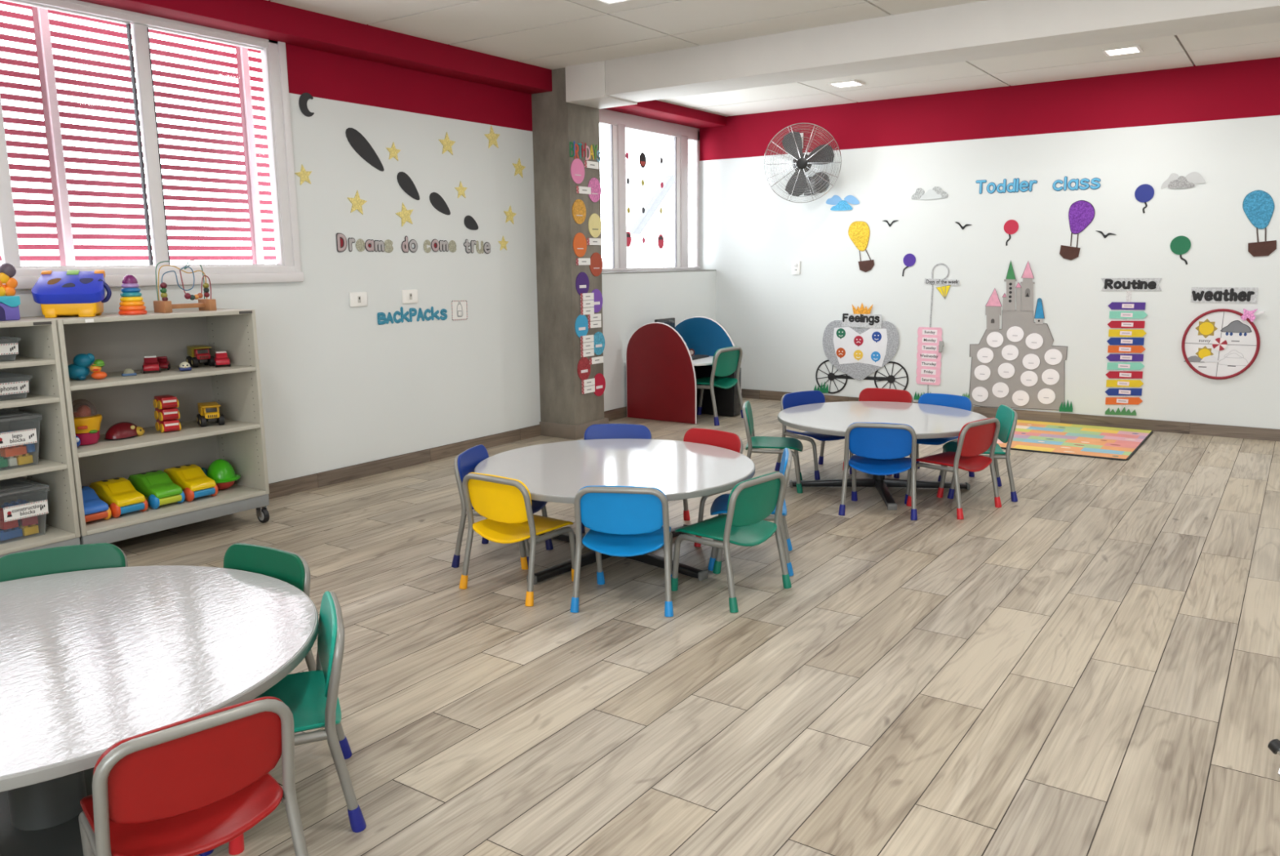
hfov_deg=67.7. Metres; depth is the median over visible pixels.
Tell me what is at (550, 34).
ceiling
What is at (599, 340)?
disc
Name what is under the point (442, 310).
letter
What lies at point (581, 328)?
disc
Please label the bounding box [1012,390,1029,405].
disc
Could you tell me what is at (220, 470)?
toy
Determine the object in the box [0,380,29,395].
label
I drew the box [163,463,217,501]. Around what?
toy car
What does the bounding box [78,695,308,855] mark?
chair
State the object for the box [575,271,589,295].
disc
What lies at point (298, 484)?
baseboard
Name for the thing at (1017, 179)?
letter
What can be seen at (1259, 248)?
basket
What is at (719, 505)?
chair
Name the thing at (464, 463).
chair
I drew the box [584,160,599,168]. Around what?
name tag
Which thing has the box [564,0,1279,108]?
beam
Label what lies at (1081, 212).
balloon
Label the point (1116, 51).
diffuser
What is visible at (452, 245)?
letter
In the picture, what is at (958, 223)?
bird
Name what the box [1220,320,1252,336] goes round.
picture
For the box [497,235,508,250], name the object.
star
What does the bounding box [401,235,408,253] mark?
letter
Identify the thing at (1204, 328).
picture
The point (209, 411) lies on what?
dump truck
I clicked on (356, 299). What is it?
light switch
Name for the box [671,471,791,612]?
chair
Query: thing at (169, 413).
bus
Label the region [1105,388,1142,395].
routine arrow
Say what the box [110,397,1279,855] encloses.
floor
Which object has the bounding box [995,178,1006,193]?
letter
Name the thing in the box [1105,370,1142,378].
routine arrow
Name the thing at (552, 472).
round table
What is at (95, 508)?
toy car
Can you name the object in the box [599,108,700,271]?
window
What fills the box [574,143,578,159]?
letter
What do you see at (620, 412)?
baseboard
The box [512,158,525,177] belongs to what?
star
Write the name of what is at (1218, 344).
chart
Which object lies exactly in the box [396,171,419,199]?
paper shape
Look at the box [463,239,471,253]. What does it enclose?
letter
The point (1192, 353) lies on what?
picture
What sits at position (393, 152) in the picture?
star
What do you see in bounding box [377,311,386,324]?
letter
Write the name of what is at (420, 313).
letter
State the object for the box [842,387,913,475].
chair
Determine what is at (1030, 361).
disc
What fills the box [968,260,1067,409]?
castle
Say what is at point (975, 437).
chair
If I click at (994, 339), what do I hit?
disc
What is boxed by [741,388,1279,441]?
baseboard
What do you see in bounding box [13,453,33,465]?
block
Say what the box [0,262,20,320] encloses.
toy
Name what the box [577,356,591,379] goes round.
disc
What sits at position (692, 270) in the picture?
window sill
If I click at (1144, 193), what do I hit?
balloon
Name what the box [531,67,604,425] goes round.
column
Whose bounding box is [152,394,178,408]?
bus
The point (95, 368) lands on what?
duck
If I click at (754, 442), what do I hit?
chair
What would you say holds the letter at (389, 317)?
attached to the wall at (340, 388)
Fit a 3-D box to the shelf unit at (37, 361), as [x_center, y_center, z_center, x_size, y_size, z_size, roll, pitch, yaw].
[-3.188,0.148,4.258,0.476,1.209,1.027,6,12,34]
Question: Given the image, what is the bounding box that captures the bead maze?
[153,259,216,312]
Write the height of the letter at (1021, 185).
0.099 m
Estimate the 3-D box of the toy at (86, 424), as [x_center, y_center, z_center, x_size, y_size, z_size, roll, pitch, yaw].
[-2.798,-0.032,4.792,0.175,0.228,0.178,-7,12,-35]
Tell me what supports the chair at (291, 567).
on the floor
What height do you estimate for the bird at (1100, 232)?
0.064 m
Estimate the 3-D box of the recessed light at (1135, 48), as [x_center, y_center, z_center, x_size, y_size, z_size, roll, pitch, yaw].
[3.481,-2.719,6.886,0.240,0.012,0.240,6,12,34]
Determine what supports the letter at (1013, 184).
attached to the wall at (1220, 122)
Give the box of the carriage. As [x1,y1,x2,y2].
[815,302,908,393]
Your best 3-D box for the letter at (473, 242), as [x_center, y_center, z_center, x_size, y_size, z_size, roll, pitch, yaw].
[-1.268,-1.384,7.294,0.009,0.099,0.068,6,12,34]
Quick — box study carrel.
[626,315,741,423]
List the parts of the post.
post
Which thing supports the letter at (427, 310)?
attached to the wall at (340, 388)
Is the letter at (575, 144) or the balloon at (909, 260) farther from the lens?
the balloon at (909, 260)
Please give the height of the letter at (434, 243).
0.092 m
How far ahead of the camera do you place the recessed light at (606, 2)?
5.53 m
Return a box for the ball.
[75,435,80,447]
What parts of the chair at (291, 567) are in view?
backrest, frame, leg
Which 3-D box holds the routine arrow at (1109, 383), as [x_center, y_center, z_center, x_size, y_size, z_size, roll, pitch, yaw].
[4.123,-0.377,8.118,0.286,0.077,0.005,6,12,34]
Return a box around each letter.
[336,232,346,252]
[347,237,355,251]
[355,238,364,251]
[364,239,374,251]
[373,240,384,251]
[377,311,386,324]
[384,239,393,253]
[386,311,393,324]
[393,311,400,323]
[400,306,409,322]
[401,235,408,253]
[408,239,417,252]
[408,307,417,321]
[417,307,424,321]
[423,239,431,253]
[423,308,431,320]
[431,239,439,252]
[431,306,439,319]
[439,240,448,251]
[440,308,447,319]
[448,240,456,252]
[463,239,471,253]
[470,240,476,253]
[475,240,484,253]
[483,241,490,253]
[569,142,574,157]
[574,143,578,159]
[577,142,582,158]
[582,142,586,157]
[585,145,590,160]
[589,145,594,159]
[592,144,597,159]
[596,150,600,162]
[975,179,986,194]
[986,182,995,193]
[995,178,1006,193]
[1006,177,1016,192]
[1015,177,1019,192]
[1018,180,1029,191]
[1028,179,1037,191]
[1052,179,1063,191]
[1063,176,1067,191]
[1067,178,1079,190]
[1079,177,1089,190]
[1089,177,1100,189]
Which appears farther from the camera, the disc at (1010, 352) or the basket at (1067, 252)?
the disc at (1010, 352)
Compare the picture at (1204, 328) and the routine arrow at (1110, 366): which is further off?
the routine arrow at (1110, 366)
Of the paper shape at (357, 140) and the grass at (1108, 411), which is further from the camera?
the grass at (1108, 411)
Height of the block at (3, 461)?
0.046 m
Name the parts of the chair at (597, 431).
backrest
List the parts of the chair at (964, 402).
leg, seat, backrest, leg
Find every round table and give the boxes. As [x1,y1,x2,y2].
[0,564,319,855]
[474,438,755,584]
[777,400,986,510]
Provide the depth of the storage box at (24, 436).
4.46 m
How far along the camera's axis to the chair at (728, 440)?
5.17 m
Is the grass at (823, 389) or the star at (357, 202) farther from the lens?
the grass at (823, 389)
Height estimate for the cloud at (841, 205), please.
0.150 m
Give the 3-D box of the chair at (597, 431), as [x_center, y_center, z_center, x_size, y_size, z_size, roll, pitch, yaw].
[-0.142,0.274,5.305,0.438,0.548,0.405,1,10,7]
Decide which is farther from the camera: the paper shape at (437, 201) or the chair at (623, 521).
the paper shape at (437, 201)
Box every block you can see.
[0,444,26,457]
[0,456,8,467]
[0,498,29,508]
[0,506,8,519]
[0,518,18,529]
[0,526,22,540]
[4,455,17,466]
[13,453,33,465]
[18,524,39,535]
[19,515,38,525]
[22,443,35,452]
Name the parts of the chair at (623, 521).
leg, leg, frame, backrest, seat, leg, leg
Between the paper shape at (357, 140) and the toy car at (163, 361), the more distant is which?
the paper shape at (357, 140)
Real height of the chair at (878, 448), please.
0.548 m
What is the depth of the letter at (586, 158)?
7.73 m
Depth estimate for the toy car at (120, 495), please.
4.93 m
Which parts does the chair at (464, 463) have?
leg, frame, backrest, leg, seat, leg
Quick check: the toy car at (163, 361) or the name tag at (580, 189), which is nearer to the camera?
the toy car at (163, 361)
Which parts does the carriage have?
crown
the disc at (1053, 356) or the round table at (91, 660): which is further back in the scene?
the disc at (1053, 356)
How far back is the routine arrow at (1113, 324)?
8.04 m
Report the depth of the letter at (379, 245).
6.55 m
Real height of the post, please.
1.118 m
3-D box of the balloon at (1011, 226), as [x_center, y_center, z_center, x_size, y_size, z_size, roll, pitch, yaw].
[3.288,-1.730,8.464,0.126,0.225,0.005,6,12,34]
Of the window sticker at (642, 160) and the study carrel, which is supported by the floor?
the study carrel
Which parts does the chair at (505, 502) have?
leg, leg, frame, backrest, seat, leg, leg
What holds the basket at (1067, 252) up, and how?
on the balloon at (1081, 212)
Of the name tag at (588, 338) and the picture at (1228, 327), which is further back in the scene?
the name tag at (588, 338)
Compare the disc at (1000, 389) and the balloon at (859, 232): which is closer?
the disc at (1000, 389)
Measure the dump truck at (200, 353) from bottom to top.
0.112 m
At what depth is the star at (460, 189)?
7.13 m
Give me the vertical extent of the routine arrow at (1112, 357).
0.073 m
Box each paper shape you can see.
[345,127,383,171]
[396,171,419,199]
[429,191,450,214]
[463,215,478,230]
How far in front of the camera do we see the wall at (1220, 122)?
8.39 m
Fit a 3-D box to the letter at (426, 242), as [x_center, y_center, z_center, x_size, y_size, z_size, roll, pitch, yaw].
[-1.540,-1.314,6.910,0.006,0.096,0.072,6,12,34]
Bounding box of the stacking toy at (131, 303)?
[118,274,147,315]
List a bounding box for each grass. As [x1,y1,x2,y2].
[813,381,828,392]
[913,391,930,399]
[1058,400,1072,412]
[1105,406,1136,415]
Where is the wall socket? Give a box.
[791,261,799,274]
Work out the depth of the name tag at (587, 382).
8.01 m
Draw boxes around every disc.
[570,158,584,183]
[572,199,586,223]
[573,232,586,257]
[574,314,588,337]
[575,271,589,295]
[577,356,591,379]
[587,177,600,202]
[588,213,601,237]
[589,252,602,275]
[589,288,602,312]
[591,331,604,355]
[592,373,605,395]
[972,386,988,401]
[973,364,991,380]
[977,347,993,363]
[986,331,1003,346]
[991,382,1008,397]
[997,362,1014,377]
[1001,344,1018,359]
[1006,325,1023,342]
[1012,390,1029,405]
[1020,370,1037,386]
[1022,353,1039,368]
[1025,333,1043,349]
[1037,387,1055,404]
[1041,368,1059,384]
[1044,348,1062,364]
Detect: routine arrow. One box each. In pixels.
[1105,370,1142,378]
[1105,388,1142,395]
[1105,396,1142,404]
[1106,337,1144,345]
[1106,353,1143,360]
[1106,362,1144,369]
[1106,379,1143,386]
[1107,302,1145,309]
[1107,320,1145,328]
[1107,345,1145,352]
[1108,328,1146,337]
[1109,311,1146,318]
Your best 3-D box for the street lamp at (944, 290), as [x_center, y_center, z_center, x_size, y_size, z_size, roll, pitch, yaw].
[2.790,-0.926,8.959,0.374,1.222,0.007,6,12,34]
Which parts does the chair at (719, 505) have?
leg, seat, backrest, leg, leg, frame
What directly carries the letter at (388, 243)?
attached to the wall at (340, 388)
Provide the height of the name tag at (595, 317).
0.116 m
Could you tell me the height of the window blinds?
2.200 m
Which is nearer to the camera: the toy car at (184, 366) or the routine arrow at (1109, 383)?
the toy car at (184, 366)
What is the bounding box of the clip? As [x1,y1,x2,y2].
[1240,308,1265,321]
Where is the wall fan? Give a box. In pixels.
[763,123,841,203]
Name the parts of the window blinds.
slat panel, post, post, slat panel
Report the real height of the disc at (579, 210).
0.196 m
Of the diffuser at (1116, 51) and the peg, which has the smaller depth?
the diffuser at (1116, 51)
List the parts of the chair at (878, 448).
leg, leg, seat, frame, backrest, leg, leg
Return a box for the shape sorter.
[31,270,111,317]
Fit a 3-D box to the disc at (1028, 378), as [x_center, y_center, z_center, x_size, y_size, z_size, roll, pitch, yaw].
[3.485,-0.442,8.552,0.148,0.142,0.003,6,12,34]
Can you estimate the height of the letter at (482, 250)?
0.098 m
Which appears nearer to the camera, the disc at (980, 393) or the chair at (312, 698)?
the chair at (312, 698)
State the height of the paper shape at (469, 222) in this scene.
0.107 m
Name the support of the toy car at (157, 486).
on the shelf unit at (122, 342)
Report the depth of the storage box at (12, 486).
4.52 m
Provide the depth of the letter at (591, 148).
7.77 m
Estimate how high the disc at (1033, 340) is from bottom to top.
0.142 m
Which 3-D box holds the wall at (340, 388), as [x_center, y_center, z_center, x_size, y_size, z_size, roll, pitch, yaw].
[-3.287,-0.854,4.512,0.080,3.100,8.800,6,12,34]
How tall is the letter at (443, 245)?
0.083 m
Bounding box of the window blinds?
[0,0,276,266]
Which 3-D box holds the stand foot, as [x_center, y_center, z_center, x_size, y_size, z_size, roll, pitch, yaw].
[1.851,0.956,2.590,0.081,0.088,0.328,-4,11,-21]
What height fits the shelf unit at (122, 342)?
1.209 m
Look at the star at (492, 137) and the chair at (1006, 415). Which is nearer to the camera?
the chair at (1006, 415)
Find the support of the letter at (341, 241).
attached to the wall at (340, 388)
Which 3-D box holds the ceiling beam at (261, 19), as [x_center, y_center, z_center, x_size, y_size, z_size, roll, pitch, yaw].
[-3.233,-2.131,4.125,0.220,0.182,8.610,6,12,34]
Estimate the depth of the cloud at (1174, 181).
7.66 m
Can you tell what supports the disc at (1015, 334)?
attached to the castle
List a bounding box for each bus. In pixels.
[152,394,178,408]
[154,407,180,421]
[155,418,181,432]
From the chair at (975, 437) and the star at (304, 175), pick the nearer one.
the chair at (975, 437)
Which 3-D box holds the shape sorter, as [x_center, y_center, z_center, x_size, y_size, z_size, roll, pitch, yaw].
[-2.795,-0.664,4.715,0.328,0.226,0.243,-4,10,-19]
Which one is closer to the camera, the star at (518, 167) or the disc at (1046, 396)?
the star at (518, 167)
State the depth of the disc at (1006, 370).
8.65 m
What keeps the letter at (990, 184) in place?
attached to the wall at (1220, 122)
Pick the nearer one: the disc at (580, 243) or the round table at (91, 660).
the round table at (91, 660)
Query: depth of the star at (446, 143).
6.97 m
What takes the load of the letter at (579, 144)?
attached to the column
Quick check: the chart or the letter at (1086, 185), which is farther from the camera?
the letter at (1086, 185)
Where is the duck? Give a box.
[89,359,106,378]
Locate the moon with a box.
[298,93,314,116]
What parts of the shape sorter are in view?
lid, handle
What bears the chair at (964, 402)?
on the floor
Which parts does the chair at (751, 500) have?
leg, leg, seat, leg, backrest, frame, leg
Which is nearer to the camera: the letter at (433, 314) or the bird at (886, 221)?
the letter at (433, 314)
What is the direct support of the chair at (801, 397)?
on the floor
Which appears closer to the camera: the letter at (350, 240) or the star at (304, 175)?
the star at (304, 175)
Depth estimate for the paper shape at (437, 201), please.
6.96 m
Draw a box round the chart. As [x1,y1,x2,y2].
[1181,308,1260,379]
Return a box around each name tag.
[575,257,590,265]
[576,186,591,194]
[580,293,594,315]
[580,334,594,357]
[581,377,595,394]
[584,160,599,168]
[586,238,600,244]
[587,313,601,328]
[589,355,603,364]
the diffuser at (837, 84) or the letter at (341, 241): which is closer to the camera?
the letter at (341, 241)
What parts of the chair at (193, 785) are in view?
leg, seat, backrest, leg, leg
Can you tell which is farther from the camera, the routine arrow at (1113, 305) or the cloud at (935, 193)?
the cloud at (935, 193)
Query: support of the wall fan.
attached to the wall at (1220, 122)
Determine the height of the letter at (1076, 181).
0.096 m
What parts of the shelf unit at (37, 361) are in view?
panel, panel, panel, maker plate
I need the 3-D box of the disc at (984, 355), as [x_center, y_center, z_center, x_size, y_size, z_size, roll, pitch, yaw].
[3.160,-0.664,8.740,0.148,0.142,0.003,6,12,34]
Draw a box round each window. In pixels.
[0,0,303,289]
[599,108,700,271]
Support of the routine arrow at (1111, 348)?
attached to the post
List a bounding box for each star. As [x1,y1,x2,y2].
[294,164,311,185]
[347,190,367,214]
[386,142,400,160]
[395,202,413,226]
[438,132,455,155]
[454,181,466,198]
[484,125,500,148]
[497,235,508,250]
[503,205,515,224]
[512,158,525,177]
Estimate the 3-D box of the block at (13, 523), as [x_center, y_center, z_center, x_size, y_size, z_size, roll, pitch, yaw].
[-2.977,0.446,4.492,0.064,0.046,0.064,5,11,29]
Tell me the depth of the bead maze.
5.09 m
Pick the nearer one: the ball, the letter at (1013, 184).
the ball
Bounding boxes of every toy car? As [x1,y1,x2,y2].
[81,485,111,521]
[88,476,147,517]
[128,470,185,508]
[142,355,160,373]
[156,355,170,369]
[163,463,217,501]
[178,361,191,370]
[213,350,231,367]
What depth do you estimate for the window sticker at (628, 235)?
9.24 m
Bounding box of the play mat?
[996,419,1152,460]
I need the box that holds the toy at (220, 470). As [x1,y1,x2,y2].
[200,458,240,489]
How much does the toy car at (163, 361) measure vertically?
0.070 m
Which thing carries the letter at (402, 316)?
attached to the wall at (340, 388)
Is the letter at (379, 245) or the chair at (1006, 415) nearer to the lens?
the chair at (1006, 415)
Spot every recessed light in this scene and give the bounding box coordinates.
[596,0,631,4]
[827,79,865,88]
[1101,44,1143,56]
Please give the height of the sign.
0.124 m
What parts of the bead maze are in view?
rail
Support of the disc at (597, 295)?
attached to the column
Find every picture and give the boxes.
[1183,345,1218,362]
[1195,319,1217,337]
[1217,349,1248,365]
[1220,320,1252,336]
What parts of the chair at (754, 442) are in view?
frame, leg, backrest, seat, leg, leg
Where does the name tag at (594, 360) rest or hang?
attached to the column
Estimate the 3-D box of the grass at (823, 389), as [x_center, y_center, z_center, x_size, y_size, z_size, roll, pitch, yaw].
[1.843,-0.415,9.713,0.159,0.130,0.003,6,12,34]
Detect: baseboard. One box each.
[268,424,541,498]
[604,406,626,420]
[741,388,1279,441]
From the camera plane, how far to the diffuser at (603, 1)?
5.53 m
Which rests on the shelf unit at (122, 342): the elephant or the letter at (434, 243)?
the elephant
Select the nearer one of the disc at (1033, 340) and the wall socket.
the disc at (1033, 340)
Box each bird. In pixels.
[882,220,897,226]
[955,222,972,229]
[1096,231,1116,238]
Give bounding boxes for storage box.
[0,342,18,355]
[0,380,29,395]
[0,408,41,447]
[0,476,48,521]
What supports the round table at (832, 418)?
on the floor
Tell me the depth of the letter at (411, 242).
6.80 m
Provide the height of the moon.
0.143 m
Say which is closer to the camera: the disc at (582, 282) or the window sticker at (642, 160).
the disc at (582, 282)
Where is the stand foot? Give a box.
[1267,738,1279,774]
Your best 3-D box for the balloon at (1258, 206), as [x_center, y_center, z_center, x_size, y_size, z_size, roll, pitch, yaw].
[4.812,-1.587,7.414,0.251,0.508,0.007,6,12,34]
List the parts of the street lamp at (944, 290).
day strip, day strip, day strip, day strip, day strip, day strip, day strip, lamp post, lamp shade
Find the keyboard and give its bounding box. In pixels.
[691,354,709,359]
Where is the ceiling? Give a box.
[266,0,1279,116]
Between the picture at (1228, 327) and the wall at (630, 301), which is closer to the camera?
the picture at (1228, 327)
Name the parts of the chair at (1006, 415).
seat, leg, leg, backrest, leg, frame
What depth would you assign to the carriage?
9.40 m
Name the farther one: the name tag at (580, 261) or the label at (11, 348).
the name tag at (580, 261)
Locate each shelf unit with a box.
[0,317,80,557]
[20,308,269,544]
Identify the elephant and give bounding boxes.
[67,352,94,380]
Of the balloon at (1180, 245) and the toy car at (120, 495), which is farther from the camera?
the balloon at (1180, 245)
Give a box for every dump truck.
[186,344,214,367]
[196,401,224,426]
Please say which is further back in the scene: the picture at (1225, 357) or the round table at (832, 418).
the picture at (1225, 357)
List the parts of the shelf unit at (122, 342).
panel, panel, panel, panel, panel, maker plate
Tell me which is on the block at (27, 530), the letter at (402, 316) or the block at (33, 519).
the block at (33, 519)
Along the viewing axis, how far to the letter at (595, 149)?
7.81 m
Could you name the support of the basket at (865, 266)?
on the balloon at (859, 232)
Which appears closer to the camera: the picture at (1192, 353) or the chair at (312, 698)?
the chair at (312, 698)
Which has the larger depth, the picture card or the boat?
the picture card
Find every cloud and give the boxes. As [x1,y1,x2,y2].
[826,195,859,210]
[911,186,947,199]
[1160,171,1205,189]
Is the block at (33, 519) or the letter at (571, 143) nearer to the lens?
the block at (33, 519)
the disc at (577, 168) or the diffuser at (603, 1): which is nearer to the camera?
the diffuser at (603, 1)
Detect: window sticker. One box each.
[626,231,631,247]
[639,152,646,168]
[657,234,664,248]
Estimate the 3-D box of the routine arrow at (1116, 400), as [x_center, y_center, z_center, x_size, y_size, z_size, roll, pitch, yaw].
[4.127,-0.229,8.142,0.285,0.081,0.005,6,12,34]
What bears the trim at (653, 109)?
attached to the wall at (1220, 122)
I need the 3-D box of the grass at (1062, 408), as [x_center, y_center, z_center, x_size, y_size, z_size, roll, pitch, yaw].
[3.753,-0.197,8.406,0.110,0.113,0.003,6,12,34]
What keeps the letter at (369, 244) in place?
attached to the wall at (340, 388)
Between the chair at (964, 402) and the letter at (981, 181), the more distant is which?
the letter at (981, 181)
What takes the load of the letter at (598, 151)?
attached to the column
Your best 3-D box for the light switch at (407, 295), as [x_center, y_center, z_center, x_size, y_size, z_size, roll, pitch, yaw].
[-1.640,-0.938,6.814,0.018,0.096,0.144,6,12,34]
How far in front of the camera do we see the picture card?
7.23 m
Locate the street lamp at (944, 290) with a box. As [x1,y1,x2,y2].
[915,262,959,392]
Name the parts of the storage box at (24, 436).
lid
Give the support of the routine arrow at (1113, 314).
attached to the post
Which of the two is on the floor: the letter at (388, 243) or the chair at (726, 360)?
the chair at (726, 360)
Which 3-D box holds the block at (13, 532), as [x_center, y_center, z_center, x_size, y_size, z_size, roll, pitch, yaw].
[-2.981,0.494,4.504,0.064,0.046,0.096,6,12,31]
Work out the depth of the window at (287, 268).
5.32 m
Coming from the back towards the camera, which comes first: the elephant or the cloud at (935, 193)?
the cloud at (935, 193)
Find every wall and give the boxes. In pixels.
[14,44,540,483]
[601,271,715,411]
[689,57,1279,429]
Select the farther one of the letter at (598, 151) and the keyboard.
the keyboard
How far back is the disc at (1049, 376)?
8.44 m
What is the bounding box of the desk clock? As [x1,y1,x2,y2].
[688,348,694,355]
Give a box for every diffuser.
[602,0,622,2]
[832,81,860,87]
[1106,47,1139,55]
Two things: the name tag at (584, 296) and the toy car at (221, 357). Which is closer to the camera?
the toy car at (221, 357)
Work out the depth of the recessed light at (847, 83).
8.05 m
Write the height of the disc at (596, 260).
0.196 m
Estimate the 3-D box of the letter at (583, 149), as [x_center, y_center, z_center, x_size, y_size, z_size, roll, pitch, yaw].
[-0.450,-2.238,7.694,0.006,0.116,0.058,6,12,34]
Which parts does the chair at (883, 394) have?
backrest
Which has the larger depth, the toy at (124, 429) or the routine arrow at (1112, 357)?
the routine arrow at (1112, 357)
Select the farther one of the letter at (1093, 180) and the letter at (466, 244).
the letter at (1093, 180)
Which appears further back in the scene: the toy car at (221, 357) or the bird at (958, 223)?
the bird at (958, 223)
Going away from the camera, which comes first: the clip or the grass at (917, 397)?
the clip
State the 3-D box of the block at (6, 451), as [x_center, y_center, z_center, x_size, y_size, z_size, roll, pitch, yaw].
[-2.941,0.104,4.473,0.064,0.046,0.096,5,11,29]
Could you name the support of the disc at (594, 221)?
attached to the column
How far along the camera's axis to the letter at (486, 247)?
7.41 m
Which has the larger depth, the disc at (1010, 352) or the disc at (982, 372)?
the disc at (982, 372)
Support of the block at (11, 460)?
in the storage box at (24, 436)
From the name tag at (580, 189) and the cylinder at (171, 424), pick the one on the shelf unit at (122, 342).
the cylinder at (171, 424)
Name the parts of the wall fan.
fan blade, fan blade, motor, fan blade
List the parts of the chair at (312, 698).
seat, leg, backrest, frame, leg, leg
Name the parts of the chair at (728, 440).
leg, backrest, leg, frame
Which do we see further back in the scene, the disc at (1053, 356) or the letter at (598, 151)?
the disc at (1053, 356)
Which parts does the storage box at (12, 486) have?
lid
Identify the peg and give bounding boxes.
[938,341,943,351]
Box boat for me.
[120,368,137,376]
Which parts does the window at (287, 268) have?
sill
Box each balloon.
[848,221,874,272]
[902,253,915,276]
[1004,219,1018,245]
[1059,200,1094,260]
[1134,183,1154,213]
[1169,235,1191,264]
[1242,190,1276,256]
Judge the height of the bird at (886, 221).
0.063 m
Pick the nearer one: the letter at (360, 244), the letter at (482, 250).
the letter at (360, 244)
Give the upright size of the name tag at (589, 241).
0.056 m
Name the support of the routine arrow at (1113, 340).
attached to the post
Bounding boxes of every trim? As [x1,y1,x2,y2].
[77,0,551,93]
[539,417,608,439]
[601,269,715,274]
[603,100,726,128]
[628,174,674,234]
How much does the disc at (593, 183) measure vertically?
0.196 m
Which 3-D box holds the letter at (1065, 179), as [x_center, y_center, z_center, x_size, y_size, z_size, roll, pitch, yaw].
[3.634,-2.086,8.154,0.028,0.120,0.009,6,12,34]
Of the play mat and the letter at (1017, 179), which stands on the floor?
the play mat
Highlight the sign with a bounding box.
[1191,287,1257,302]
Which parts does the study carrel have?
panel, panel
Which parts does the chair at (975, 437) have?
leg, leg, seat, leg, backrest, frame, leg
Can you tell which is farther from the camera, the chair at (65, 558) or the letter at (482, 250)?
the letter at (482, 250)
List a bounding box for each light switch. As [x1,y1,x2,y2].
[349,291,367,306]
[401,288,417,303]
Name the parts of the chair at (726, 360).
leg, leg, leg, seat, backrest, frame, leg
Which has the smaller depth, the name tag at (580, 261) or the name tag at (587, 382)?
the name tag at (580, 261)
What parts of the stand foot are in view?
chrome rod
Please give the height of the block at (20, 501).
0.046 m
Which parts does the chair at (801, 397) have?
leg, frame, leg, backrest, seat, leg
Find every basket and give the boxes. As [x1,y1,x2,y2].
[857,259,874,272]
[1059,244,1079,260]
[1248,240,1276,256]
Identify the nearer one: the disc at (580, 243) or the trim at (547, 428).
the disc at (580, 243)
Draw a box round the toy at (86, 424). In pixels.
[71,399,102,444]
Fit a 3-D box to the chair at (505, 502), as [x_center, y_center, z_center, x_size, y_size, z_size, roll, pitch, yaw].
[-0.535,0.451,4.317,0.438,0.548,0.405,6,12,35]
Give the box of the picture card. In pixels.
[451,300,467,320]
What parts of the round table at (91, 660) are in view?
plate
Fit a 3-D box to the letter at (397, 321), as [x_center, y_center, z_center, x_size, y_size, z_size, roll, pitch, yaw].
[-1.714,-0.782,6.741,0.006,0.088,0.074,6,12,34]
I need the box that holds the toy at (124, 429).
[104,421,144,439]
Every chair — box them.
[0,542,128,582]
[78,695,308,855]
[198,591,366,855]
[223,542,315,671]
[451,444,553,567]
[458,471,575,605]
[569,484,673,616]
[581,423,652,533]
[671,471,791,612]
[683,427,742,546]
[696,346,743,425]
[707,447,793,576]
[742,400,803,493]
[774,390,853,479]
[838,422,917,519]
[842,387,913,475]
[893,392,974,480]
[906,417,1001,519]
[939,404,1017,502]
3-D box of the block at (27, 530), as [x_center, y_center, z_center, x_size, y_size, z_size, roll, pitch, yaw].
[-2.928,0.482,4.570,0.064,0.046,0.064,6,12,31]
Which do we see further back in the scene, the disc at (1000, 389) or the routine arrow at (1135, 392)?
the disc at (1000, 389)
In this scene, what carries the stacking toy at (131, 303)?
on the shelf unit at (122, 342)
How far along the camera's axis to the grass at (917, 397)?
9.16 m
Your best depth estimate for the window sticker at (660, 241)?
9.70 m
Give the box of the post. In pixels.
[1101,277,1162,409]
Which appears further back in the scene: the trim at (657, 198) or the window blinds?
the trim at (657, 198)
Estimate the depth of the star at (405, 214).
6.71 m
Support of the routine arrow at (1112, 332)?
attached to the post
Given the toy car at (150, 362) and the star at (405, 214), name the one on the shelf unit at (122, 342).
the toy car at (150, 362)
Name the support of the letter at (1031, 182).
attached to the wall at (1220, 122)
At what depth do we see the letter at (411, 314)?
6.85 m
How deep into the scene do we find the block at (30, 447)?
4.51 m
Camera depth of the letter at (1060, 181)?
8.19 m
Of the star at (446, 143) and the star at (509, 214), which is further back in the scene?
the star at (509, 214)

